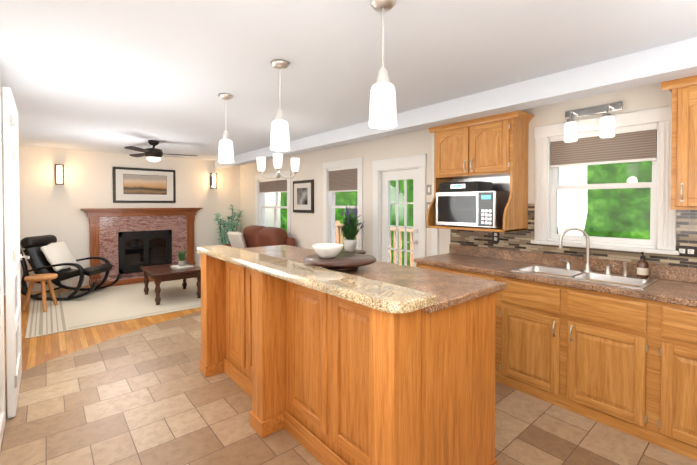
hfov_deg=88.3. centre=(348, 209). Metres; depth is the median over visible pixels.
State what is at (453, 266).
countertop
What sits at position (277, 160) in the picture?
chandelier
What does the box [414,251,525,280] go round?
base cabinet
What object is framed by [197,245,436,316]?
island countertop
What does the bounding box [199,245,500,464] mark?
kitchen island
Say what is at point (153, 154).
ceiling fan
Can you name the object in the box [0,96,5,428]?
trim
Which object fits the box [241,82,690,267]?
wall
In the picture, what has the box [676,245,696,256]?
electrical outlet
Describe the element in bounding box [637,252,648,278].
soap dispenser
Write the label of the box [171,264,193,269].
books
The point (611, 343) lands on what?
base cabinet
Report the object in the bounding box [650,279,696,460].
base cabinet
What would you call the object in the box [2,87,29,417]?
door
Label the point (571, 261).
backsplash
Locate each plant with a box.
[176,251,185,265]
[213,204,244,243]
[339,206,364,251]
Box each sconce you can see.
[55,164,63,184]
[210,173,216,188]
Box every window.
[255,170,290,236]
[531,105,679,254]
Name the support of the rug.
on the floor at (36, 351)
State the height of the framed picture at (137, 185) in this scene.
0.665 m
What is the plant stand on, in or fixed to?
on the floor at (151, 395)
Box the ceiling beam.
[215,37,696,168]
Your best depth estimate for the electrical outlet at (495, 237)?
3.53 m
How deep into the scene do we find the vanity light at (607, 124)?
2.86 m
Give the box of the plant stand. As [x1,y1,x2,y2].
[340,249,365,253]
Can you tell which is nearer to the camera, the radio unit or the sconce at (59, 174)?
the radio unit
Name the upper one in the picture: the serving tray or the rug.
the serving tray
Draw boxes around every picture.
[113,167,175,202]
[293,179,313,212]
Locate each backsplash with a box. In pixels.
[450,204,696,267]
[450,244,696,278]
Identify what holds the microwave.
in the upper cabinet at (493, 149)
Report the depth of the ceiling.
2.29 m
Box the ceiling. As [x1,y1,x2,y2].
[0,0,696,159]
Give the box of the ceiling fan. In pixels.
[124,140,196,161]
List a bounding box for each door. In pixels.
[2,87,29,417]
[372,154,426,266]
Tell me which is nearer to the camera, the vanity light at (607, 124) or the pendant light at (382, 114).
the pendant light at (382, 114)
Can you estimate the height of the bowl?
0.078 m
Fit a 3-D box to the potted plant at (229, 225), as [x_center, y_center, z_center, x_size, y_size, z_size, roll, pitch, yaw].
[-2.562,0.603,7.624,0.692,1.438,0.633,-1,1,-40]
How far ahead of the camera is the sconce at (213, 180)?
7.69 m
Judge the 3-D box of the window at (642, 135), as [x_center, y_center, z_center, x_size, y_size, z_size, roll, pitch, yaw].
[2.038,-0.215,2.915,0.190,1.050,0.995,-1,1,-40]
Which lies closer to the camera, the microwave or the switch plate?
the microwave
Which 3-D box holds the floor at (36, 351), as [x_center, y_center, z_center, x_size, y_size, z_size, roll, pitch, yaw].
[-2.853,1.368,4.883,4.880,0.001,4.590,-1,1,-40]
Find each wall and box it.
[1,144,240,286]
[2,206,4,287]
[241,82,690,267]
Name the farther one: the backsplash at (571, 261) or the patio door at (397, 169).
the patio door at (397, 169)
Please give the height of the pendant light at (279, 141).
0.580 m
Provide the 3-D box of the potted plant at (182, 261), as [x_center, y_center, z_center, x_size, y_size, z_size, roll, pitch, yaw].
[-2.582,0.740,5.599,0.226,0.267,0.204,-1,1,-40]
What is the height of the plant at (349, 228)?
0.616 m
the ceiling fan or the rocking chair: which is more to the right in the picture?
the ceiling fan
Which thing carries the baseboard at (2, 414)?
attached to the wall at (2, 206)
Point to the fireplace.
(127, 243)
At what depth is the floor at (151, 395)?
2.38 m
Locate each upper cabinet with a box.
[426,110,533,232]
[669,75,696,209]
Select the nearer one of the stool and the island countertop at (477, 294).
the island countertop at (477, 294)
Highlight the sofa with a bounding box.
[219,225,294,248]
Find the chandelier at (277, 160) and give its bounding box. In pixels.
[257,151,299,178]
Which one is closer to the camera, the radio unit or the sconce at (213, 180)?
the radio unit
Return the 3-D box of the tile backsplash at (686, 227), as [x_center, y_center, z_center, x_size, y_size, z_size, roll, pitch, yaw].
[2.355,0.177,2.467,0.010,0.440,3.830,-1,1,-40]
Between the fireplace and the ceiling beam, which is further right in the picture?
the ceiling beam
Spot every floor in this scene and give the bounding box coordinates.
[0,311,696,464]
[4,285,200,405]
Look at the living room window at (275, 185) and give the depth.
7.08 m
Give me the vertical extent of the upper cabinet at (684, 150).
0.840 m
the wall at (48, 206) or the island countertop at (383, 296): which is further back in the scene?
the wall at (48, 206)
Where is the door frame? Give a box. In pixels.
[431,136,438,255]
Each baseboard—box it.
[0,413,3,447]
[4,281,71,294]
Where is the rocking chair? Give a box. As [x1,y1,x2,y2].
[20,235,121,300]
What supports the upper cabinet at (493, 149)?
attached to the wall at (306, 228)
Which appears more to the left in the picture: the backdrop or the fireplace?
the fireplace
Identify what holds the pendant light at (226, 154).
hanging from the ceiling
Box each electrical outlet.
[492,232,498,242]
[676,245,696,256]
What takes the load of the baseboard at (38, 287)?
attached to the wall at (48, 206)
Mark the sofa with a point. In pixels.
(251, 236)
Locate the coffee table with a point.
(158, 274)
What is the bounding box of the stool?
[22,273,57,311]
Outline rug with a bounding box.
[25,278,200,338]
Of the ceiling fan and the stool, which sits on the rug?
the stool
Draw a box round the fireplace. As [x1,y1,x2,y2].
[81,208,201,287]
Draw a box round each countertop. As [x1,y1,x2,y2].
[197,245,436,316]
[414,259,696,306]
[429,282,505,312]
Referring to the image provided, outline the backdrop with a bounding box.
[280,161,651,265]
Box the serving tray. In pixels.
[304,253,375,271]
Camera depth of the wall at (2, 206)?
5.68 m
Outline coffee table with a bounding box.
[140,262,200,304]
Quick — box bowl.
[312,243,343,257]
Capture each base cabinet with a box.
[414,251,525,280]
[494,259,669,441]
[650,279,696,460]
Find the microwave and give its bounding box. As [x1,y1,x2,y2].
[436,191,509,228]
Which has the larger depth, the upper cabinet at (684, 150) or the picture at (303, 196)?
the picture at (303, 196)
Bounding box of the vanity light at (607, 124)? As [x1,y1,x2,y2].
[564,101,622,141]
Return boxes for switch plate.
[427,185,431,194]
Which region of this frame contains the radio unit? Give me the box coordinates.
[440,181,491,191]
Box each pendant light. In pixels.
[218,93,233,162]
[270,59,289,150]
[369,0,396,128]

